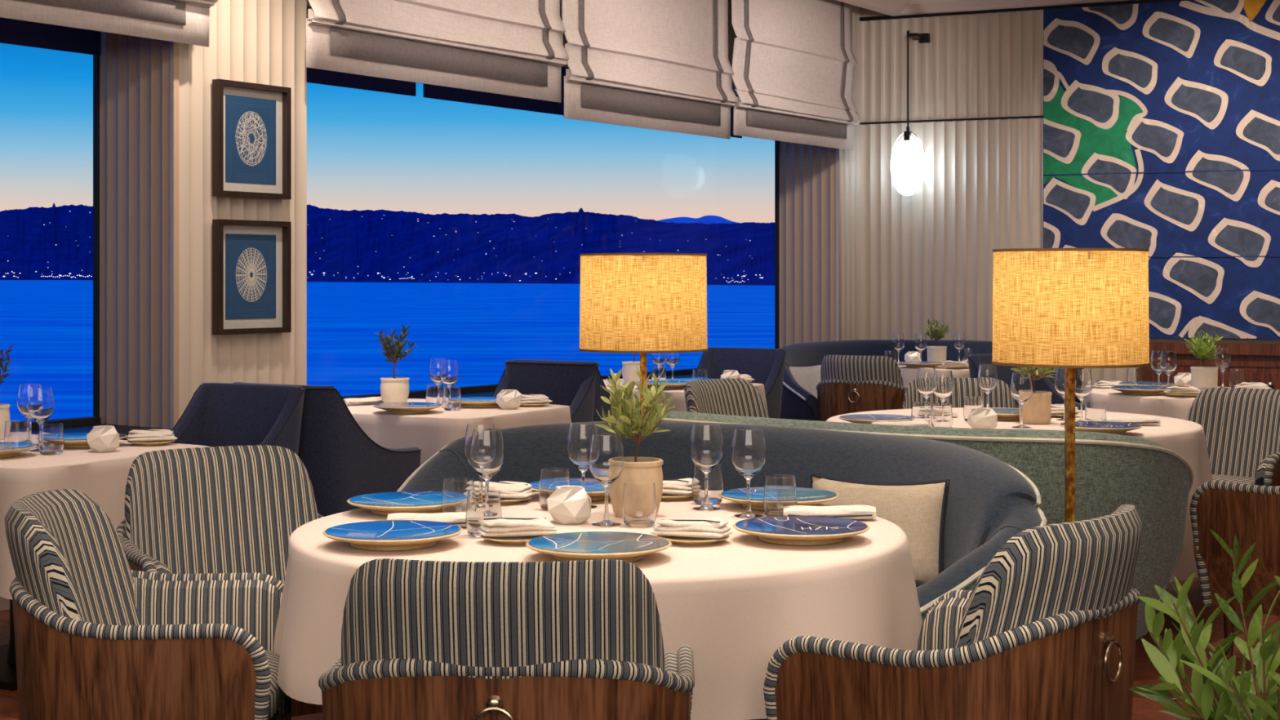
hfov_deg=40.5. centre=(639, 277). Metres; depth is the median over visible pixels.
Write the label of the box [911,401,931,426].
tumbler
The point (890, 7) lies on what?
ceiling
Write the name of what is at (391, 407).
dinner plate
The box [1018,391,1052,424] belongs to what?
pot
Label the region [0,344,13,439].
olive
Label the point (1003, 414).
dinner plate
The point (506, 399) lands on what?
candle holder
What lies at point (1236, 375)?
tumbler
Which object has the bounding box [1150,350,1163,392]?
wine glass
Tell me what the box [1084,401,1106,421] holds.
tumbler
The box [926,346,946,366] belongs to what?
pot
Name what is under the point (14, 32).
window
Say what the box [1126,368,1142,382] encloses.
tumbler
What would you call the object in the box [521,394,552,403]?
napkin
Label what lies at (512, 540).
bread plate
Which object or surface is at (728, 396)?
striped armchair
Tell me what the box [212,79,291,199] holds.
framed print
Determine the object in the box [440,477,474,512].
tumbler
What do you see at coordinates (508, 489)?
napkin
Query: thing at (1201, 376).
pot
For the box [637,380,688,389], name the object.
dinner plate
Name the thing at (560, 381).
chair
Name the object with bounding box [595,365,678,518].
potted plant
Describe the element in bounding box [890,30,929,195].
pendant light
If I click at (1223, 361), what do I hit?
wine glass
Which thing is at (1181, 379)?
candle holder
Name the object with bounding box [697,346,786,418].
chair
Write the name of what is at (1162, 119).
mural
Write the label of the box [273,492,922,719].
tablecloth
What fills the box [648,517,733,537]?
napkin
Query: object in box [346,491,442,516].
dinner plate
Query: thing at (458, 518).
napkin
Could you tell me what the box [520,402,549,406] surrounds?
bread plate
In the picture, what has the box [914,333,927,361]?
wine glass
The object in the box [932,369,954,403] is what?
wine glass
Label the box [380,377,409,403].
pot
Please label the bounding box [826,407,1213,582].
tablecloth
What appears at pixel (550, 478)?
tumbler
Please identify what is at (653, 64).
blind
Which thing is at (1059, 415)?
bread plate
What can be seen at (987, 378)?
wine glass
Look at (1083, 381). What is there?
wine glass
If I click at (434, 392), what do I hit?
tumbler
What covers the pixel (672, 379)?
dinner plate
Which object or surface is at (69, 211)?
town lights
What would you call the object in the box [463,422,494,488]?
wine glass
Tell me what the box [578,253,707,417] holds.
floor lamp
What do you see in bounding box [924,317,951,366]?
olive
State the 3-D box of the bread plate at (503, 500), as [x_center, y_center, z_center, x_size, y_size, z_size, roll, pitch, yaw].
[-0.360,0.572,4.478,0.160,0.014,0.160,0,0,0]
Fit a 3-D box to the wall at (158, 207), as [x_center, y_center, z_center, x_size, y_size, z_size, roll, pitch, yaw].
[-4.325,-0.425,4.719,12.229,3.510,17.531,0,0,0]
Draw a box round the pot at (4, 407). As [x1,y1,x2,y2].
[0,403,9,439]
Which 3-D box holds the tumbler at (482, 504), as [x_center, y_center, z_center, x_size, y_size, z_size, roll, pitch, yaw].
[-0.352,0.529,3.901,0.082,0.100,0.082,0,0,10]
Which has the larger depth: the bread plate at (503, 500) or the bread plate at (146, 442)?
the bread plate at (146, 442)
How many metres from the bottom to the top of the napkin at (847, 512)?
0.034 m
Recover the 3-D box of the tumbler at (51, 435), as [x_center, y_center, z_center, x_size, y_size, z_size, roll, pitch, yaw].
[-1.936,0.529,5.699,0.082,0.100,0.082,0,0,32]
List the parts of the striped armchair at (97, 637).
backrest, seat rail, seat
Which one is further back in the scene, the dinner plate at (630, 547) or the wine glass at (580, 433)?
the wine glass at (580, 433)
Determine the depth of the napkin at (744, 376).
9.50 m
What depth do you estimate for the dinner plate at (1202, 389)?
8.56 m
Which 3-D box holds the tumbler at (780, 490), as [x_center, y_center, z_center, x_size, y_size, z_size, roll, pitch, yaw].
[0.339,0.529,4.191,0.082,0.100,0.082,0,0,-1]
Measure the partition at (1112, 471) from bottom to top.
0.835 m
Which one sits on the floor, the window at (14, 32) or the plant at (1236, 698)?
the plant at (1236, 698)
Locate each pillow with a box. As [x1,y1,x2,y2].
[788,363,821,398]
[809,472,949,586]
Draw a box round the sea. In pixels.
[0,280,774,421]
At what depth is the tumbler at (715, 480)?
4.42 m
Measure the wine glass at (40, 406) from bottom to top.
0.212 m
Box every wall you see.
[0,0,859,610]
[859,0,1279,404]
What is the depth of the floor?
6.03 m
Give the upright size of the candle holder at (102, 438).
0.084 m
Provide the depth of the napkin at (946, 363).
11.05 m
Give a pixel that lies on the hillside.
(551, 245)
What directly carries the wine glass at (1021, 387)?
on the tablecloth at (1187, 438)
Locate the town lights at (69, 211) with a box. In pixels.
[2,210,763,282]
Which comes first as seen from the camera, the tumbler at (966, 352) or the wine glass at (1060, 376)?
the wine glass at (1060, 376)
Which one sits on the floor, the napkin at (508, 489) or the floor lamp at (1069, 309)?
the floor lamp at (1069, 309)
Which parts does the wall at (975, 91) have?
wall trim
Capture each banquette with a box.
[396,421,1046,719]
[779,339,1084,421]
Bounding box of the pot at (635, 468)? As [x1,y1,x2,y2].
[608,457,663,518]
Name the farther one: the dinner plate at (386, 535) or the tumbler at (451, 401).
the tumbler at (451, 401)
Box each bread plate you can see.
[127,440,174,445]
[480,534,542,545]
[500,495,531,504]
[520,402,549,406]
[656,534,729,545]
[661,493,692,500]
[942,365,967,368]
[1050,413,1079,417]
[1164,393,1198,397]
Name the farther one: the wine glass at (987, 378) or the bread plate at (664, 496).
the wine glass at (987, 378)
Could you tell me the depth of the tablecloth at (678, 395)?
8.91 m
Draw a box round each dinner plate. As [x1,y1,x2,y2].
[0,441,36,458]
[35,432,127,448]
[322,520,463,551]
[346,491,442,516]
[373,402,443,413]
[461,396,498,408]
[525,531,671,562]
[528,478,610,501]
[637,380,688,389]
[664,377,711,386]
[719,486,839,511]
[733,515,870,546]
[838,413,911,423]
[897,361,943,368]
[991,408,1019,420]
[1058,421,1142,435]
[1110,385,1167,395]
[1118,381,1177,386]
[1196,387,1211,391]
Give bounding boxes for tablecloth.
[0,434,209,599]
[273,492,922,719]
[346,398,571,465]
[602,378,768,412]
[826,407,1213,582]
[897,363,969,387]
[1084,386,1230,420]
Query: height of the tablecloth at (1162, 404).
0.490 m
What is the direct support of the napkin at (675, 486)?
on the bread plate at (664, 496)
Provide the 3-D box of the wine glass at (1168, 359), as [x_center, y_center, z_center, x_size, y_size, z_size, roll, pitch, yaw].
[2.661,0.473,8.728,0.085,0.212,0.085,0,0,-31]
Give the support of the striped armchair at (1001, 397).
on the floor
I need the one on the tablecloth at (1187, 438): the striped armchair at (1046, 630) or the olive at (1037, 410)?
the olive at (1037, 410)
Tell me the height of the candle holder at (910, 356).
0.084 m
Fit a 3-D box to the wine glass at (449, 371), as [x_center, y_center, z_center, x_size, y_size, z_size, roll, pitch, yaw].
[-0.850,0.473,7.730,0.085,0.212,0.085,0,0,3]
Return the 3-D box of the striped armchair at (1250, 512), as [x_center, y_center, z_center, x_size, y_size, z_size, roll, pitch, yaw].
[2.347,0.900,6.028,0.640,0.840,0.586,0,0,-38]
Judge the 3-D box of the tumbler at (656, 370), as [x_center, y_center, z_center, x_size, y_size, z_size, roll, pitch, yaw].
[0.102,0.529,9.398,0.082,0.100,0.082,0,0,2]
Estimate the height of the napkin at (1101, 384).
0.040 m
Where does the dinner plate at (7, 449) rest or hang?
on the tablecloth at (102, 477)
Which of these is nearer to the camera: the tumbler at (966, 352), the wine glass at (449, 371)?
the wine glass at (449, 371)
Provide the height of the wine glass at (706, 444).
0.212 m
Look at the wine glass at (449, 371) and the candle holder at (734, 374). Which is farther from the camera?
the candle holder at (734, 374)
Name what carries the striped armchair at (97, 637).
on the floor
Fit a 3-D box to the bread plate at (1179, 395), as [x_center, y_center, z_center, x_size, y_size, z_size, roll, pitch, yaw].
[2.646,0.572,8.461,0.160,0.014,0.160,0,0,0]
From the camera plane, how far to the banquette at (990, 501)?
5.39 m
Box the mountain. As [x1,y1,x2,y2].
[656,215,741,224]
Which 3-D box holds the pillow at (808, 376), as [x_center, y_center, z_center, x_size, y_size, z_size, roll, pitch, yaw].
[1.078,0.715,11.436,0.367,0.309,0.206,0,0,-18]
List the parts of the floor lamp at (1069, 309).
shade trim, lamp shade, shade trim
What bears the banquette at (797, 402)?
on the floor
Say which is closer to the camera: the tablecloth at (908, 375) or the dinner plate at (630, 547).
the dinner plate at (630, 547)
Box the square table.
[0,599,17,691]
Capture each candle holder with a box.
[86,425,119,452]
[496,389,522,409]
[546,485,591,524]
[720,369,739,378]
[904,351,919,361]
[966,408,997,428]
[1173,373,1191,386]
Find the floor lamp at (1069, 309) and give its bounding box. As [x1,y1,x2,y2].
[991,248,1150,522]
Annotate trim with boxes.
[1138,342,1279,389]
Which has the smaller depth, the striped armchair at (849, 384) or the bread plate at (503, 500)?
the bread plate at (503, 500)
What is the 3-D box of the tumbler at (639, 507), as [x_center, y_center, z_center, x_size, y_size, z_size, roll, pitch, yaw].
[-0.001,0.529,4.054,0.082,0.100,0.082,0,0,-23]
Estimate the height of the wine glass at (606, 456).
0.212 m
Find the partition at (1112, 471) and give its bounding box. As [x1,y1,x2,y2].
[619,409,1193,639]
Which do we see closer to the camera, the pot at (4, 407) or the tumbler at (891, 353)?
the pot at (4, 407)
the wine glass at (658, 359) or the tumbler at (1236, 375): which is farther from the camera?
the wine glass at (658, 359)
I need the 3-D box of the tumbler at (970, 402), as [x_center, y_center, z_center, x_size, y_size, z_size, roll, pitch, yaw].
[1.347,0.529,7.002,0.082,0.100,0.082,0,0,-35]
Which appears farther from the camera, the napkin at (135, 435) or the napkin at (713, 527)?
the napkin at (135, 435)
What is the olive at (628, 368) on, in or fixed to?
on the tablecloth at (678, 395)
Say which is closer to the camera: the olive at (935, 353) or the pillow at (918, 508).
the pillow at (918, 508)
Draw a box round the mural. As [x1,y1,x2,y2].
[1043,0,1279,339]
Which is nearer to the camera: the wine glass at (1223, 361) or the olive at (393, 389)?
the olive at (393, 389)
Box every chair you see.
[168,382,306,455]
[232,382,421,516]
[491,360,599,422]
[504,360,614,422]
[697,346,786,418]
[967,353,1084,410]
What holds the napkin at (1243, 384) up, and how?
on the tablecloth at (1162, 404)
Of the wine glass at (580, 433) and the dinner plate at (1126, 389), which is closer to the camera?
the wine glass at (580, 433)
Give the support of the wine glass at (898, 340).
on the tablecloth at (908, 375)
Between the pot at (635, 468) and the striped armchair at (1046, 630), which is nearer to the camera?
the striped armchair at (1046, 630)
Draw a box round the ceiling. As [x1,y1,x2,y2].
[835,0,1134,16]
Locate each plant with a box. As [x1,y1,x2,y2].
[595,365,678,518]
[1128,528,1279,719]
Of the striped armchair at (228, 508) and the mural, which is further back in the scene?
the mural
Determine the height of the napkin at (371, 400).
0.034 m
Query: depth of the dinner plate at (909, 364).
11.12 m
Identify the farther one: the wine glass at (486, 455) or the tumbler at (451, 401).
the tumbler at (451, 401)
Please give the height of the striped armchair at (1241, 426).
0.840 m
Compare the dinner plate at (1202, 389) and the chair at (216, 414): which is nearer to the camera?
the chair at (216, 414)
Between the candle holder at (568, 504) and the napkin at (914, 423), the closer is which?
the candle holder at (568, 504)
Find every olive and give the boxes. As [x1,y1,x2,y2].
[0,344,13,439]
[373,324,417,403]
[622,353,639,385]
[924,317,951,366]
[1010,366,1057,424]
[1184,329,1222,387]
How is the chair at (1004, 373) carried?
on the floor
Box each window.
[0,17,100,430]
[306,66,779,399]
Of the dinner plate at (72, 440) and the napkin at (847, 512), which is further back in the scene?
the dinner plate at (72, 440)
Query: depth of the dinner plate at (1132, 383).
8.99 m
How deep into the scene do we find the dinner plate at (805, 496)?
4.35 m
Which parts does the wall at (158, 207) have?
window sill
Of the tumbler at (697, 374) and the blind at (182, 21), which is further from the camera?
the tumbler at (697, 374)
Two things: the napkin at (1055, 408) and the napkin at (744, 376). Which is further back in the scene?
the napkin at (744, 376)
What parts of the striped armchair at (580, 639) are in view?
ring pull, backrest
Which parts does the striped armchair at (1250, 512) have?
leg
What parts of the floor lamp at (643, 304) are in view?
shade trim, shade trim, lamp shade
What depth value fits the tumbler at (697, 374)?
9.04 m
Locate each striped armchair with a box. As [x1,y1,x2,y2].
[4,488,292,719]
[115,444,323,716]
[318,558,694,719]
[684,377,769,417]
[763,504,1142,719]
[816,355,906,421]
[902,377,1015,408]
[1186,387,1279,485]
[1189,480,1279,656]
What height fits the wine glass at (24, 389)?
0.212 m
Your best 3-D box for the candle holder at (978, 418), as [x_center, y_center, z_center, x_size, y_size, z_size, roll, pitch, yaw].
[1.298,0.537,6.573,0.108,0.084,0.110,0,0,-23]
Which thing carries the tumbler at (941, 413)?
on the tablecloth at (1187, 438)
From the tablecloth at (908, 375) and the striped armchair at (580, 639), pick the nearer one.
the striped armchair at (580, 639)
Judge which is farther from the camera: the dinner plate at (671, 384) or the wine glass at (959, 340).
the wine glass at (959, 340)
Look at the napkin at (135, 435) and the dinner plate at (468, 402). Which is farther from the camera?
the dinner plate at (468, 402)
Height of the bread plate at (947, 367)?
0.014 m
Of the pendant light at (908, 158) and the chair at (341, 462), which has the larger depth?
the pendant light at (908, 158)
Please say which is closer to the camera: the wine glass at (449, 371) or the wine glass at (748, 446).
the wine glass at (748, 446)
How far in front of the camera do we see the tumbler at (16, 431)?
5.78 m
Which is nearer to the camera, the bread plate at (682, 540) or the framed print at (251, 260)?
the bread plate at (682, 540)
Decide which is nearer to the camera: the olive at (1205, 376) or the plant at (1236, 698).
the plant at (1236, 698)
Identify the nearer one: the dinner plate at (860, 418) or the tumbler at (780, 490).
the tumbler at (780, 490)
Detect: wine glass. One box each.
[17,383,40,445]
[26,386,53,451]
[429,358,445,383]
[440,360,458,408]
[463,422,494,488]
[469,427,504,488]
[566,422,598,508]
[588,432,624,526]
[651,353,665,365]
[665,352,679,377]
[689,422,723,511]
[731,427,765,518]
[892,333,905,365]
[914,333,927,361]
[915,367,935,401]
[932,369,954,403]
[952,332,965,360]
[977,364,997,408]
[1010,372,1032,427]
[1054,368,1064,420]
[1075,368,1092,421]
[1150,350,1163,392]
[1160,350,1177,393]
[1213,347,1231,387]
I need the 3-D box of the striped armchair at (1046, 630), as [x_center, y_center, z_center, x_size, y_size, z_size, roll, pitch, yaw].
[0.656,0.879,3.363,0.586,0.882,0.640,0,0,38]
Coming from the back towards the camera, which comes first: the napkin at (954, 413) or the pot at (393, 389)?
the pot at (393, 389)
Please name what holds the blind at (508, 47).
attached to the window at (317, 76)
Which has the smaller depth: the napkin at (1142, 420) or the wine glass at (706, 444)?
the wine glass at (706, 444)
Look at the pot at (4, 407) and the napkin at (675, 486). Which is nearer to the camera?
the napkin at (675, 486)
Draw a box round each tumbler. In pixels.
[4,419,30,451]
[38,422,64,454]
[426,383,443,404]
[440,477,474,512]
[442,386,461,410]
[465,488,502,537]
[538,467,570,511]
[622,480,657,527]
[651,365,666,380]
[691,463,723,505]
[692,368,706,380]
[763,474,797,516]
[884,350,896,361]
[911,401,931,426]
[931,403,952,427]
[962,347,974,360]
[963,395,983,421]
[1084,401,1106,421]
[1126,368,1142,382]
[1228,368,1244,387]
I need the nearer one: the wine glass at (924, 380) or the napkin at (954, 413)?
the wine glass at (924, 380)
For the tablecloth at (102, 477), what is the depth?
5.49 m
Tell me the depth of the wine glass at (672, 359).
9.44 m
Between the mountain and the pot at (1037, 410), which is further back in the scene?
the mountain
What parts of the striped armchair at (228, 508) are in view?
backrest, seat rail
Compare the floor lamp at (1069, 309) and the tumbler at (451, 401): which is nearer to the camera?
the floor lamp at (1069, 309)
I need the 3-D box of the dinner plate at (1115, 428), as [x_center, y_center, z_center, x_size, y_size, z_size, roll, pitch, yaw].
[1.713,0.562,6.451,0.302,0.034,0.302,0,0,0]
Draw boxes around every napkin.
[125,429,177,441]
[343,396,382,404]
[386,511,466,526]
[473,480,533,497]
[477,515,558,537]
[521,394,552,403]
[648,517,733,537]
[662,478,692,494]
[739,373,754,381]
[783,504,875,519]
[870,420,928,426]
[931,408,959,417]
[941,360,968,366]
[1051,404,1079,413]
[1093,380,1123,388]
[1106,416,1160,425]
[1163,386,1200,393]
[1234,382,1271,389]
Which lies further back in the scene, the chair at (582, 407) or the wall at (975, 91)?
the wall at (975, 91)
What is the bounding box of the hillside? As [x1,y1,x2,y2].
[0,203,774,285]
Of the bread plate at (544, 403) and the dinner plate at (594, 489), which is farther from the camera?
the bread plate at (544, 403)
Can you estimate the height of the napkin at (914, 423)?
0.034 m
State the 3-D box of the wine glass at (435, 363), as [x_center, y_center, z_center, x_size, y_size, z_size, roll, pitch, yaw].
[-0.921,0.473,7.917,0.085,0.212,0.085,0,0,33]
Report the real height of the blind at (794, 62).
1.175 m
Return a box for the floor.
[0,577,1279,719]
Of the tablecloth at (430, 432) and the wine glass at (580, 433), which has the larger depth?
the tablecloth at (430, 432)
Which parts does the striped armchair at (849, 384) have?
ring pull, backrest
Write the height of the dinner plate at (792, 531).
0.034 m
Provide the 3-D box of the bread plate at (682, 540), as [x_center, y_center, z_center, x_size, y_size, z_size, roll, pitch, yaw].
[0.117,0.572,3.801,0.160,0.014,0.160,0,0,0]
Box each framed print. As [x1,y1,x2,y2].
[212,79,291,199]
[212,218,291,334]
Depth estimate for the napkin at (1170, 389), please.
8.43 m
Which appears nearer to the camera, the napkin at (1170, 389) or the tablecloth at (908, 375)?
the napkin at (1170, 389)
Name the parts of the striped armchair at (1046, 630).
backrest, ring pull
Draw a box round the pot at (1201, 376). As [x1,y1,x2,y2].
[1190,366,1217,387]
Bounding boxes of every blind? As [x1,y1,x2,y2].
[0,0,218,46]
[305,0,568,102]
[561,0,737,138]
[731,0,861,151]
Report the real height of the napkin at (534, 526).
0.039 m

